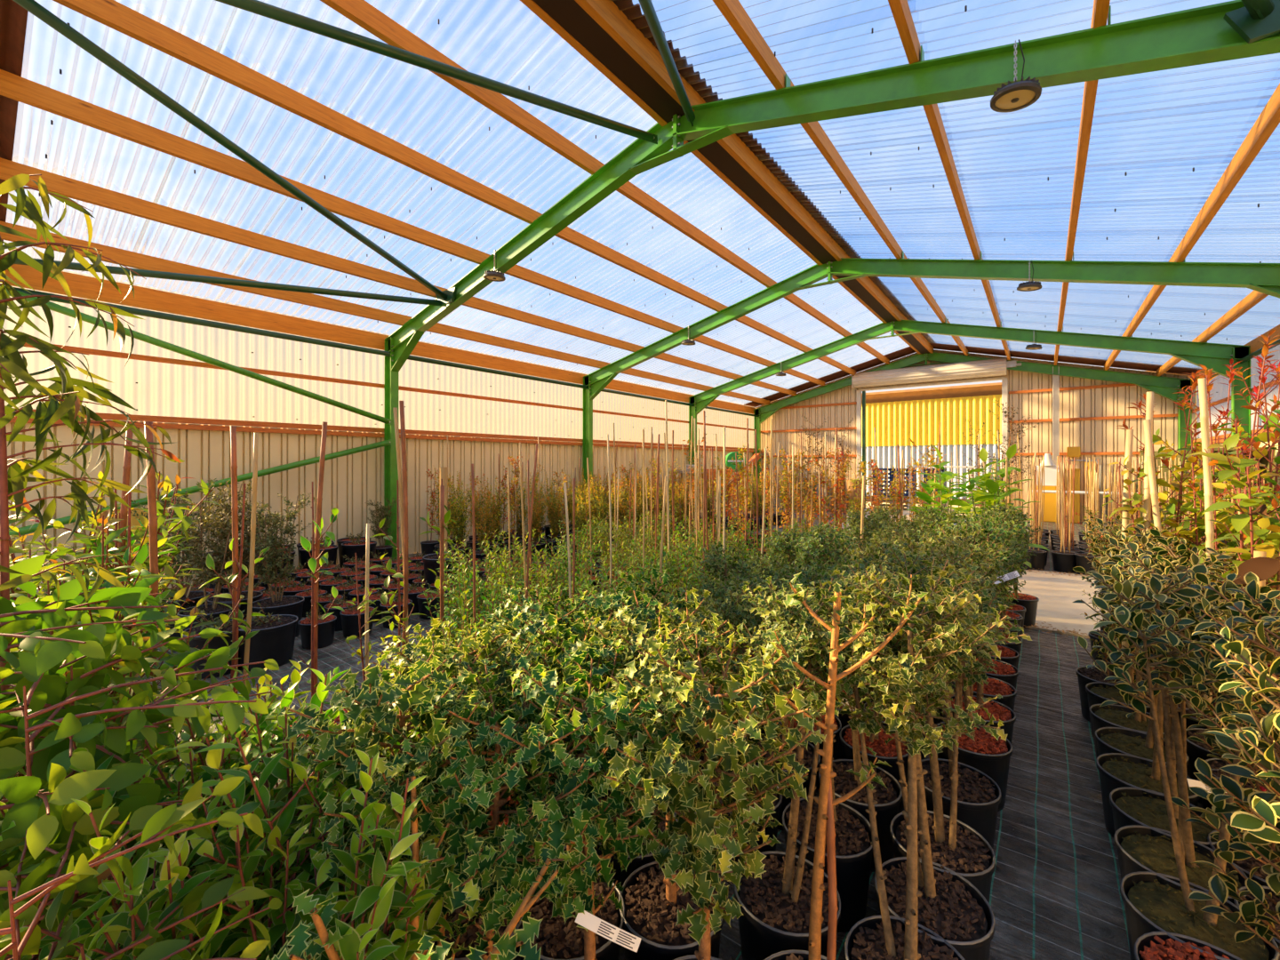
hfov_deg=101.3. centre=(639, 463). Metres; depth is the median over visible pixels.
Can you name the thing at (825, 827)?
sapling
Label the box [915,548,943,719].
shrub
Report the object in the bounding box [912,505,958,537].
shrub
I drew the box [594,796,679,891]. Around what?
pot
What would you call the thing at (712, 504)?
stake
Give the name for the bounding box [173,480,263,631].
bush
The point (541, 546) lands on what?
pot
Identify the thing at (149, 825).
leafy shrub
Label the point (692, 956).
pot
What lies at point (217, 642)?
pot plant
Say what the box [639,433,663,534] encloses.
feathery shrub
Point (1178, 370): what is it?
roof edge
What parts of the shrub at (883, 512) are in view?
stem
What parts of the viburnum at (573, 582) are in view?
stem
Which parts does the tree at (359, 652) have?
stem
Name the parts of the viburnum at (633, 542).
stem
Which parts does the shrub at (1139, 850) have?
stem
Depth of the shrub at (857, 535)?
3.43 m
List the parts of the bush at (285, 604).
stem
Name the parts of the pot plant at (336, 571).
pot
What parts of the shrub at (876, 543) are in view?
stem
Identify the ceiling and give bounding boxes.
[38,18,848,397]
[774,5,1261,365]
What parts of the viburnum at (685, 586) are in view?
stem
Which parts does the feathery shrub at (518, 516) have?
stem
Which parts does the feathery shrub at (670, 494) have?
stem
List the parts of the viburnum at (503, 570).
stem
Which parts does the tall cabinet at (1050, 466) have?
leg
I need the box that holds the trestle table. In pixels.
[906,465,976,511]
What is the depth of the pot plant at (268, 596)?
5.51 m
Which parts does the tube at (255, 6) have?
plate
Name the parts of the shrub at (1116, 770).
stem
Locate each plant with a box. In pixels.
[163,607,189,637]
[175,575,207,591]
[187,585,215,592]
[202,551,244,588]
[213,576,232,593]
[221,577,254,593]
[241,578,265,591]
[253,569,278,585]
[254,543,295,575]
[257,573,287,591]
[260,589,278,598]
[261,585,282,599]
[271,577,300,596]
[280,576,311,595]
[285,559,309,581]
[295,587,327,617]
[296,535,334,566]
[296,568,322,584]
[297,607,336,649]
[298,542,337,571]
[306,568,335,590]
[310,592,343,615]
[319,560,337,575]
[319,573,348,594]
[323,588,357,631]
[328,561,351,579]
[335,575,362,600]
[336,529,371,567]
[339,563,365,583]
[339,600,374,638]
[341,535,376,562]
[343,553,365,570]
[348,581,378,606]
[351,569,377,588]
[353,558,377,571]
[368,572,394,593]
[368,588,396,621]
[369,548,389,567]
[369,563,392,578]
[379,562,403,583]
[379,590,412,628]
[382,578,410,599]
[383,556,402,567]
[393,556,417,574]
[395,568,421,586]
[400,580,427,613]
[408,551,424,566]
[408,559,423,575]
[412,568,425,587]
[416,584,446,619]
[429,576,453,605]
[445,581,472,610]
[464,552,479,566]
[466,560,486,580]
[475,555,493,567]
[475,573,491,604]
[493,552,512,563]
[523,565,544,591]
[531,558,549,569]
[906,457,966,522]
[916,446,974,526]
[945,456,1024,618]
[951,457,1005,516]
[966,448,1014,516]
[975,443,1049,628]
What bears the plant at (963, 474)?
on the concrete floor at (1056, 593)
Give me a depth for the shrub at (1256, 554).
2.11 m
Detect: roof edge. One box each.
[0,0,915,407]
[929,342,1201,375]
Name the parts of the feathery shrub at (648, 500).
stem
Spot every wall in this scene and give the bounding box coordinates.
[5,326,753,597]
[755,349,1195,522]
[1191,344,1279,515]
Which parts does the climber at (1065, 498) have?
stem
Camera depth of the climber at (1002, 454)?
8.83 m
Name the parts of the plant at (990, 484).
stem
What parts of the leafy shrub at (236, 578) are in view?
pot, stem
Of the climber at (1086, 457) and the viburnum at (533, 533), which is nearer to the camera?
the viburnum at (533, 533)
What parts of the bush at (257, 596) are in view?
stem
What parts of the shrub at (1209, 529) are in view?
stem, shoot stem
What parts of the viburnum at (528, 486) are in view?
stem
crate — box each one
[873,468,893,495]
[892,468,916,495]
[923,468,946,495]
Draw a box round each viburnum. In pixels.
[380,589,506,858]
[419,559,500,643]
[435,546,507,645]
[437,464,519,730]
[442,561,525,690]
[442,640,543,848]
[444,528,508,627]
[452,552,521,624]
[466,590,541,695]
[476,467,543,594]
[477,528,544,632]
[480,443,560,719]
[494,442,567,655]
[506,459,563,646]
[515,597,602,810]
[523,482,607,679]
[526,544,607,610]
[537,478,607,615]
[540,528,599,613]
[552,538,600,611]
[556,515,595,590]
[571,434,628,609]
[571,552,636,611]
[575,556,649,655]
[576,519,607,575]
[584,595,667,799]
[591,512,629,579]
[593,469,629,590]
[601,429,674,607]
[601,540,649,593]
[603,475,712,719]
[611,448,650,579]
[611,470,648,572]
[618,519,660,593]
[619,528,663,597]
[620,569,690,634]
[623,504,661,537]
[631,435,681,615]
[632,460,666,559]
[635,536,697,623]
[645,504,682,546]
[647,525,684,596]
[648,545,706,624]
[651,512,684,577]
[651,534,701,604]
[663,534,712,625]
[668,576,719,711]
[670,528,711,571]
[671,442,735,620]
[672,452,721,600]
[678,426,753,691]
[679,488,718,554]
[687,470,737,586]
[689,476,743,559]
[704,512,742,553]
[714,544,767,656]
[720,448,778,663]
[727,517,767,562]
[727,528,772,575]
[742,537,780,577]
[759,520,800,558]
[763,444,793,627]
[775,518,809,539]
[783,519,820,538]
[800,466,843,537]
[816,519,847,545]
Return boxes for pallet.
[874,495,914,509]
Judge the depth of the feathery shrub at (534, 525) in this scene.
8.94 m
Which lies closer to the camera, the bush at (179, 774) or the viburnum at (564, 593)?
the bush at (179, 774)
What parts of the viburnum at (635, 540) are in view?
stem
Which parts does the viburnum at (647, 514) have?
stem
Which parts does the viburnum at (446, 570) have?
stem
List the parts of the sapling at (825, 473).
stem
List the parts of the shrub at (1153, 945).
stem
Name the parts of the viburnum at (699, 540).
stem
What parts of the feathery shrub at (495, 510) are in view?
stem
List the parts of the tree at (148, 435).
stem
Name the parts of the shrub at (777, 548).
stem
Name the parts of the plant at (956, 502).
stem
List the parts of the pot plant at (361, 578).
pot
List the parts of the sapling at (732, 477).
stem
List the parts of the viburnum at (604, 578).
stem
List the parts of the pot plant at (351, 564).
pot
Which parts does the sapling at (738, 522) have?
stem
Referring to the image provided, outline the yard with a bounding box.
[802,501,1106,522]
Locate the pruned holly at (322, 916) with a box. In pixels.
[265,765,565,959]
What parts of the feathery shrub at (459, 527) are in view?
stem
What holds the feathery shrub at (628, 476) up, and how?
on the floor at (1055, 894)
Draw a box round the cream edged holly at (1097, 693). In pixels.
[1085,518,1178,737]
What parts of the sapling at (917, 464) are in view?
stem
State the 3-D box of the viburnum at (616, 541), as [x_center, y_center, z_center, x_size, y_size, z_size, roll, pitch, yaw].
[-0.336,0.857,6.022,0.425,1.586,0.482,0,0,-6]
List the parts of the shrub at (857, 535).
stem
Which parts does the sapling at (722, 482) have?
stem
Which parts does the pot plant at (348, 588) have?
pot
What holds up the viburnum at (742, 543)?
on the floor at (1055, 894)
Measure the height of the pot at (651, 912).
0.302 m
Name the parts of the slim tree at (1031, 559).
stem, pot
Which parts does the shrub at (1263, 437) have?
stem, shoot stem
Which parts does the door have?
guide post, guide post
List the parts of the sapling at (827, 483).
stem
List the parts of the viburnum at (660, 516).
stem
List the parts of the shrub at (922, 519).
stem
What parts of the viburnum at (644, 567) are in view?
stem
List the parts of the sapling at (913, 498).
stem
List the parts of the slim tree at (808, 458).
stem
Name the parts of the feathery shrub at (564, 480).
stem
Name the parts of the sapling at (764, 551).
stem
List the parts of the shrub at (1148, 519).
stem, shoot stem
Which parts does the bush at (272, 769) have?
stem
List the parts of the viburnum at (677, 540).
stem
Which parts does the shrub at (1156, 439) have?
stem, shoot stem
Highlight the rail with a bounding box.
[1032,489,1137,495]
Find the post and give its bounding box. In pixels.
[1052,366,1059,465]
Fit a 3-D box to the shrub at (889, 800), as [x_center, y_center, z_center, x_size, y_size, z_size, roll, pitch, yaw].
[0.855,1.010,2.198,0.541,1.280,0.551,0,0,-29]
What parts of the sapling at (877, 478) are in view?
stem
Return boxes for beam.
[4,264,755,414]
[532,0,929,353]
[1190,324,1279,384]
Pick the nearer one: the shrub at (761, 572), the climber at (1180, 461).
the shrub at (761, 572)
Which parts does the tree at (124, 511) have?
stem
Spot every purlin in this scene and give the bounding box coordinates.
[0,69,824,385]
[0,157,796,395]
[0,220,770,404]
[52,0,855,375]
[320,0,889,364]
[520,0,921,354]
[574,0,933,352]
[712,0,967,355]
[888,0,1010,359]
[1054,0,1110,365]
[1104,83,1279,370]
[1156,290,1268,375]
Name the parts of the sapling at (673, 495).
stem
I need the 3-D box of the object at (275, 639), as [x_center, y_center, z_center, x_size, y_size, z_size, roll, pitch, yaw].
[-3.097,1.407,4.350,0.440,0.487,0.440,0,0,37]
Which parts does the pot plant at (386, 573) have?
pot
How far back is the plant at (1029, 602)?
5.29 m
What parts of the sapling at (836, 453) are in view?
stem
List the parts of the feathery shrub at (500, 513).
stem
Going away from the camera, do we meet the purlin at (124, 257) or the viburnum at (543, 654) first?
the viburnum at (543, 654)
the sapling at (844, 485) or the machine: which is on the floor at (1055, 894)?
the machine
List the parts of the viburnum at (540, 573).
stem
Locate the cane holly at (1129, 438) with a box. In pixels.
[1093,429,1158,685]
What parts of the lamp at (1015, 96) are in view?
chain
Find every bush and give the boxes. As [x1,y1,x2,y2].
[0,666,395,958]
[0,696,254,911]
[0,724,465,959]
[23,704,327,959]
[57,743,417,959]
[130,478,223,612]
[152,659,399,877]
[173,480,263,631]
[173,684,455,957]
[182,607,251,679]
[193,500,268,619]
[231,492,317,637]
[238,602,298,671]
[364,496,399,558]
[1074,504,1107,575]
[1075,589,1135,721]
[1101,509,1131,571]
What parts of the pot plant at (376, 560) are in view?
pot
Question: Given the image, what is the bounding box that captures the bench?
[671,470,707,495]
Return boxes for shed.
[761,367,1202,506]
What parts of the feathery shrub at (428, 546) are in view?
stem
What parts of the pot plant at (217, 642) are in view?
stem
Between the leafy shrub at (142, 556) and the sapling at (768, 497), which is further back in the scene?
the sapling at (768, 497)
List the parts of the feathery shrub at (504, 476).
stem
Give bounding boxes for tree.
[77,421,176,835]
[86,423,166,754]
[274,421,348,781]
[333,523,382,725]
[368,400,425,711]
[418,479,459,633]
[732,573,899,959]
[795,425,824,534]
[800,416,831,521]
[830,417,855,531]
[960,416,998,508]
[982,399,1038,502]
[1000,415,1037,569]
[1072,581,1279,959]
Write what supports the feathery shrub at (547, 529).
on the floor at (1055, 894)
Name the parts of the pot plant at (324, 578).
pot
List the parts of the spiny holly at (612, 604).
stem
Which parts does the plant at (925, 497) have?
stem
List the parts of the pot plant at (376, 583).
pot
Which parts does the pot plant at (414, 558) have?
pot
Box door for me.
[851,358,1021,509]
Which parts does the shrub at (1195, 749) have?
stem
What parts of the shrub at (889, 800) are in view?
stem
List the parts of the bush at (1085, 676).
stem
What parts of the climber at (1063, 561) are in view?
stem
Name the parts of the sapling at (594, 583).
stem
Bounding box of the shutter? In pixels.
[852,358,1007,387]
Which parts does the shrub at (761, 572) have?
stem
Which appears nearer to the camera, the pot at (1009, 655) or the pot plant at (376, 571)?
the pot at (1009, 655)
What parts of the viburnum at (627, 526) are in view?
stem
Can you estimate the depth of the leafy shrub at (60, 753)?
1.14 m
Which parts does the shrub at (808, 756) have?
stem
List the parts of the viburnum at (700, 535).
stem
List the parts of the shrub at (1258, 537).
stem, shoot stem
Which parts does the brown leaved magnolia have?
stem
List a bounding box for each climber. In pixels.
[1000,454,1010,503]
[1007,457,1017,511]
[1008,465,1016,506]
[1010,458,1024,537]
[1011,456,1018,507]
[1012,461,1025,535]
[1024,457,1048,565]
[1024,461,1045,535]
[1028,455,1047,543]
[1028,464,1046,570]
[1029,460,1049,543]
[1029,471,1047,538]
[1031,456,1047,546]
[1031,457,1046,543]
[1049,456,1071,549]
[1049,472,1069,533]
[1050,462,1076,573]
[1051,455,1072,550]
[1052,455,1077,548]
[1052,459,1075,549]
[1052,460,1072,537]
[1053,456,1079,550]
[1055,464,1081,552]
[1078,459,1100,550]
[1078,467,1099,540]
[1079,455,1099,546]
[1079,456,1101,550]
[1079,460,1094,540]
[1080,456,1103,540]
[1080,457,1105,554]
[1081,467,1099,540]
[1092,456,1111,565]
[1104,471,1117,539]
[1108,467,1124,546]
[1109,456,1120,526]
[1110,470,1122,535]
[1112,463,1121,530]
[1118,465,1130,530]
[1128,459,1140,527]
[1130,458,1132,531]
[1131,457,1140,527]
[1132,462,1143,531]
[1152,456,1167,555]
[1164,458,1173,555]
[1168,460,1186,532]
[1173,457,1184,534]
[1176,470,1190,518]
[1179,461,1187,521]
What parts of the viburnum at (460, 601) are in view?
stem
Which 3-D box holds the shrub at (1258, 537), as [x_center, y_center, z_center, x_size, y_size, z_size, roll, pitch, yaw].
[2.680,0.496,2.247,0.489,2.309,0.553,0,0,32]
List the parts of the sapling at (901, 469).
stem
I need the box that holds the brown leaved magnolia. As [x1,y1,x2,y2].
[1197,504,1279,808]
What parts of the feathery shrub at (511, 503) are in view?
stem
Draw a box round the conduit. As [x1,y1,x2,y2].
[1064,459,1101,519]
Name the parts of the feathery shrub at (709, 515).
stem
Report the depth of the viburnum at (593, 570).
4.10 m
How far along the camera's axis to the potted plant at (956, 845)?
1.86 m
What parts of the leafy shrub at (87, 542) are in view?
stem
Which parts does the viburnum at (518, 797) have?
stem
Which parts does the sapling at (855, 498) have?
stem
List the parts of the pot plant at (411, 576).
pot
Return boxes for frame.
[384,0,1279,559]
[582,250,1279,492]
[688,317,1250,485]
[753,352,1191,500]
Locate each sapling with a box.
[422,467,463,591]
[582,457,600,593]
[599,423,615,571]
[627,445,635,573]
[648,426,652,544]
[649,433,659,571]
[658,458,663,524]
[661,432,667,542]
[663,400,670,553]
[672,430,677,589]
[674,416,693,580]
[678,458,686,567]
[682,428,710,554]
[687,418,695,550]
[696,440,701,557]
[699,452,703,532]
[703,410,712,559]
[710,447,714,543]
[710,454,732,535]
[713,433,718,538]
[725,469,741,552]
[730,444,753,554]
[731,417,753,560]
[735,452,739,562]
[739,458,756,549]
[741,452,749,555]
[747,571,934,959]
[751,429,762,567]
[752,434,758,559]
[752,446,775,548]
[752,478,767,557]
[760,434,775,537]
[760,447,776,548]
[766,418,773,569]
[773,448,798,534]
[774,442,780,554]
[776,448,805,538]
[778,468,791,536]
[787,455,791,530]
[789,438,803,532]
[793,431,807,526]
[800,435,814,531]
[800,454,801,533]
[801,472,818,531]
[806,432,834,526]
[808,477,818,525]
[815,465,832,527]
[821,466,831,524]
[823,434,847,528]
[827,427,843,530]
[828,451,853,531]
[836,447,854,534]
[847,464,863,530]
[848,455,874,522]
[849,466,860,508]
[864,458,881,516]
[867,427,887,509]
[869,469,891,517]
[869,477,872,510]
[882,469,898,519]
[884,466,887,513]
[887,449,907,517]
[888,444,915,522]
[893,447,896,505]
[901,458,904,515]
[904,462,920,521]
[907,438,938,515]
[908,446,911,521]
[915,452,938,506]
[918,469,920,506]
[924,422,947,507]
[930,448,932,503]
[945,451,952,511]
[956,444,959,507]
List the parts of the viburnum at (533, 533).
stem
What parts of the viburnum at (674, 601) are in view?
stem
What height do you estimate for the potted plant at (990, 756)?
1.344 m
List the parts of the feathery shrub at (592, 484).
stem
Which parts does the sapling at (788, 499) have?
stem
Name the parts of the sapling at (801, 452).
stem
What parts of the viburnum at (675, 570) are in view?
stem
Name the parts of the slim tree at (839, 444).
stem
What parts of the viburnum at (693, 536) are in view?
stem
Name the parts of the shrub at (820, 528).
stem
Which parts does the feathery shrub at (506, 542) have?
stem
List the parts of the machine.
leg, ladder frame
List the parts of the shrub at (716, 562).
stem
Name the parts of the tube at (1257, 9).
plate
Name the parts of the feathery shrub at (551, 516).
stem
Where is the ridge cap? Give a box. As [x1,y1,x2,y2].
[541,0,935,343]
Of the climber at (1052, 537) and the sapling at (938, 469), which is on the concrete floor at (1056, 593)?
the sapling at (938, 469)
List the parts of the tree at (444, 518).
stem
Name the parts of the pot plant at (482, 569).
pot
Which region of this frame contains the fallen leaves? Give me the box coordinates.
[1023,568,1087,637]
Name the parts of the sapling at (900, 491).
stem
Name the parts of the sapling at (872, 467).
stem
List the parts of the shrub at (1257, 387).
stem, shoot stem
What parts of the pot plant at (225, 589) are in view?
pot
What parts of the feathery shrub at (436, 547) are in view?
stem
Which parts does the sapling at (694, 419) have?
stem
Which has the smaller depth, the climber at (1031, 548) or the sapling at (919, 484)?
the climber at (1031, 548)
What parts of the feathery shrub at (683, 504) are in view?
stem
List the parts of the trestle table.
leg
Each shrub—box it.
[0,173,184,959]
[0,553,191,939]
[0,616,281,959]
[0,626,279,959]
[0,776,282,959]
[1,549,173,959]
[8,471,220,677]
[8,492,135,775]
[8,502,201,627]
[9,507,177,775]
[9,567,250,799]
[185,425,269,779]
[420,468,439,556]
[428,435,463,553]
[439,470,465,546]
[447,471,475,555]
[465,472,486,540]
[465,476,481,551]
[466,480,497,560]
[477,480,502,554]
[483,453,508,554]
[496,465,511,540]
[503,475,523,558]
[504,456,522,546]
[507,456,522,535]
[509,462,528,550]
[522,448,547,553]
[523,488,545,561]
[526,464,543,537]
[530,436,544,531]
[539,482,567,557]
[541,472,561,538]
[544,480,565,539]
[550,469,565,542]
[552,472,572,562]
[557,461,572,537]
[562,467,583,542]
[568,458,583,542]
[568,479,587,559]
[568,481,589,541]
[575,478,595,559]
[579,474,600,538]
[580,445,599,507]
[581,467,600,533]
[584,477,608,555]
[590,480,619,556]
[592,472,609,528]
[593,467,613,522]
[603,473,614,544]
[603,483,619,530]
[607,447,616,523]
[611,470,639,551]
[611,476,629,543]
[616,464,627,525]
[616,471,645,532]
[622,461,634,492]
[625,483,641,536]
[631,469,652,527]
[631,488,650,539]
[636,466,650,519]
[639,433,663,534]
[640,468,661,526]
[647,455,662,535]
[653,490,665,529]
[658,476,670,516]
[658,478,683,540]
[664,458,678,525]
[668,443,693,526]
[668,471,684,497]
[669,463,680,519]
[671,480,689,529]
[677,474,692,507]
[678,477,695,539]
[684,477,703,523]
[686,464,697,526]
[688,540,771,775]
[689,573,783,871]
[690,466,705,532]
[699,473,716,524]
[702,451,716,531]
[704,468,716,523]
[707,562,775,741]
[712,466,726,526]
[713,480,728,528]
[721,471,734,519]
[726,464,740,533]
[736,461,748,519]
[736,472,748,533]
[740,463,756,518]
[747,479,760,531]
[747,552,792,725]
[749,554,824,831]
[750,470,761,516]
[751,476,768,528]
[759,464,769,527]
[760,452,770,515]
[762,525,814,695]
[772,462,782,525]
[773,560,841,788]
[777,472,788,524]
[778,440,791,519]
[779,570,890,932]
[780,549,902,871]
[782,530,829,569]
[788,524,865,758]
[804,521,846,575]
[822,543,908,813]
[829,527,867,553]
[836,527,881,714]
[839,504,885,546]
[840,475,887,672]
[852,535,927,759]
[854,512,884,536]
[863,534,906,547]
[868,504,906,523]
[870,515,918,551]
[872,515,896,535]
[880,541,938,724]
[889,515,928,537]
[898,520,922,546]
[908,504,935,522]
[911,518,967,667]
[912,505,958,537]
[915,542,955,687]
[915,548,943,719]
[939,512,967,527]
[1072,564,1276,903]
[1086,528,1239,769]
[1087,514,1188,758]
[1096,536,1234,838]
[1102,368,1216,725]
[1102,535,1251,871]
[1134,572,1279,959]
[1141,328,1279,728]
[1152,358,1255,704]
[1165,573,1279,949]
[1172,529,1271,804]
[1184,368,1279,560]
[1190,317,1279,788]
[1191,625,1279,843]
[1195,355,1279,579]
[1196,580,1279,886]
[1205,550,1267,809]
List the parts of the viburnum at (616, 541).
stem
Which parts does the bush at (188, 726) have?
stem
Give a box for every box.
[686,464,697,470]
[923,496,947,509]
[1066,446,1080,456]
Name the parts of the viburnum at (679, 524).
stem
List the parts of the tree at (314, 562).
pot, stem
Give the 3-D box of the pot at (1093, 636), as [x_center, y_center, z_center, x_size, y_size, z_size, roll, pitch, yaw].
[3.744,1.499,4.123,0.330,0.302,0.330,0,0,38]
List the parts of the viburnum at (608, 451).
stem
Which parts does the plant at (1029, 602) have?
stem, pot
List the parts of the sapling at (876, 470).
stem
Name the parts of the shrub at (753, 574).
stem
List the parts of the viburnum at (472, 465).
stem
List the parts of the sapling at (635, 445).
stem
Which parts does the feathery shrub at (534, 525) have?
stem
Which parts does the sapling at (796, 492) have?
stem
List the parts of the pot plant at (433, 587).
pot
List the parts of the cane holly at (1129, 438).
stem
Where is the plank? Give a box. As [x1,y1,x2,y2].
[1084,462,1088,521]
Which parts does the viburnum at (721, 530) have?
stem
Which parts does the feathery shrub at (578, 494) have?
stem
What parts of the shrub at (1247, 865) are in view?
stem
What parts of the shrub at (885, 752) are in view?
stem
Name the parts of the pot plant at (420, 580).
pot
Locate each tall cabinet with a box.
[1036,453,1058,523]
[1140,447,1276,537]
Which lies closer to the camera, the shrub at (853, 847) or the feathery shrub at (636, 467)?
the shrub at (853, 847)
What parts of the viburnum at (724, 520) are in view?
stem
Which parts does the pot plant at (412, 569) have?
pot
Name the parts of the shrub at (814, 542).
stem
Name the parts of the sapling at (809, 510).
stem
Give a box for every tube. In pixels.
[4,285,393,425]
[8,439,392,537]
[12,0,447,300]
[13,287,758,416]
[14,257,446,306]
[215,0,657,144]
[638,0,695,126]
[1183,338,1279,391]
[1241,0,1274,19]
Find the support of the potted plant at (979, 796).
on the floor at (1055, 894)
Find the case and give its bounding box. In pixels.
[1040,468,1080,523]
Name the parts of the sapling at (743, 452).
stem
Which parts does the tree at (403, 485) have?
stem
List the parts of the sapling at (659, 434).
stem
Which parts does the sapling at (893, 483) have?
stem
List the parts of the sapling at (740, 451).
stem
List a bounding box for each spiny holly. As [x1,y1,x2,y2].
[276,632,521,929]
[364,617,543,959]
[372,657,602,959]
[473,639,686,959]
[474,584,613,871]
[486,602,644,959]
[569,565,699,891]
[586,587,745,959]
[599,626,826,959]
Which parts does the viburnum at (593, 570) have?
stem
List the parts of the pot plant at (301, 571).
pot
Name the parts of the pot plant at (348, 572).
pot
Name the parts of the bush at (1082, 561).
stem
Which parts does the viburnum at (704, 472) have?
stem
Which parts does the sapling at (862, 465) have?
stem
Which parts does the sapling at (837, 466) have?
stem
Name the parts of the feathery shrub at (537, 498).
stem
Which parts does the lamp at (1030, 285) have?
chain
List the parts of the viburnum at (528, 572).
stem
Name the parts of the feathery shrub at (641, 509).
stem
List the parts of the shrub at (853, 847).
stem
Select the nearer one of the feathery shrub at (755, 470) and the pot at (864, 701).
the pot at (864, 701)
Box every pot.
[160,591,209,612]
[177,602,239,631]
[207,591,263,619]
[251,595,304,637]
[375,545,392,558]
[420,540,439,556]
[422,552,463,591]
[432,869,522,959]
[434,544,455,553]
[447,536,459,546]
[465,539,481,551]
[468,535,483,540]
[472,551,493,560]
[478,790,519,848]
[489,536,505,554]
[496,531,511,540]
[501,817,582,871]
[504,539,522,546]
[511,534,528,550]
[516,869,624,959]
[526,542,544,561]
[530,536,546,553]
[544,525,551,538]
[545,538,564,557]
[547,534,561,539]
[550,528,565,542]
[560,522,571,537]
[582,575,600,593]
[587,566,600,575]
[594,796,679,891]
[597,570,615,579]
[601,746,640,799]
[618,861,724,959]
[673,954,722,959]
[688,719,744,775]
[711,769,782,871]
[715,518,727,528]
[722,691,775,741]
[726,521,740,533]
[734,851,840,959]
[737,643,762,663]
[747,518,759,531]
[751,734,820,831]
[754,516,766,528]
[764,949,826,959]
[772,513,782,525]
[777,714,841,788]
[782,796,872,932]
[818,759,902,871]
[834,690,863,758]
[840,724,908,813]
[844,914,965,959]
[857,680,871,714]
[863,701,927,759]
[874,856,994,959]
[889,810,995,903]
[915,671,943,719]
[921,758,1001,849]
[923,694,938,724]
[936,721,1012,811]
[948,655,955,687]
[951,694,1015,743]
[952,676,1015,711]
[968,657,1018,709]
[973,631,1022,668]
[974,643,1018,667]
[992,610,1023,626]
[993,622,1021,637]
[1006,604,1025,639]
[1024,545,1048,565]
[1028,537,1047,543]
[1028,548,1046,570]
[1029,530,1049,543]
[1049,533,1071,549]
[1050,550,1076,573]
[1051,536,1072,550]
[1052,538,1075,549]
[1052,541,1077,548]
[1053,544,1079,550]
[1055,547,1081,552]
[1074,552,1099,575]
[1075,665,1135,721]
[1078,540,1100,550]
[1079,545,1101,550]
[1080,550,1105,554]
[1085,681,1150,737]
[1088,630,1121,662]
[1089,704,1164,758]
[1090,662,1143,679]
[1095,727,1188,769]
[1096,752,1200,838]
[1100,648,1155,669]
[1109,786,1221,871]
[1114,824,1251,903]
[1120,871,1279,959]
[1133,693,1191,725]
[1134,931,1242,959]
[1177,702,1215,728]
[1185,728,1221,804]
[1197,768,1253,808]
[1205,758,1252,788]
[1205,777,1248,809]
[1207,829,1274,886]
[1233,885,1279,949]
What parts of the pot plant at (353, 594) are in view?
pot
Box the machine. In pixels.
[688,451,759,516]
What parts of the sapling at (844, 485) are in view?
stem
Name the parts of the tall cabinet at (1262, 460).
door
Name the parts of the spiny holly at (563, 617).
stem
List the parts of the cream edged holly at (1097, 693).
stem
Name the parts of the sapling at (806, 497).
stem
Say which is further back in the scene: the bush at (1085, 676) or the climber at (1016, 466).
the climber at (1016, 466)
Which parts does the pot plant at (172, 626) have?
pot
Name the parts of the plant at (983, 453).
stem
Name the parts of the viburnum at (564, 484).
stem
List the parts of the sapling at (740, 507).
stem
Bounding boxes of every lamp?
[483,249,505,281]
[681,325,695,345]
[776,361,786,375]
[990,39,1041,112]
[1016,260,1042,291]
[1025,329,1041,350]
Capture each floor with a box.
[14,504,1202,959]
[841,506,1220,638]
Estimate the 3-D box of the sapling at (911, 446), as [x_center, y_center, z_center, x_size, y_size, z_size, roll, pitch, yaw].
[5.557,0.632,10.791,0.330,1.996,0.330,0,0,-27]
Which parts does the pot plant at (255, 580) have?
pot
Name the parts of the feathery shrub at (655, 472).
stem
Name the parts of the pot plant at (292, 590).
pot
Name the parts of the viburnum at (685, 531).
stem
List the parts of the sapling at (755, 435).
stem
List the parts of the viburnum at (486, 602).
stem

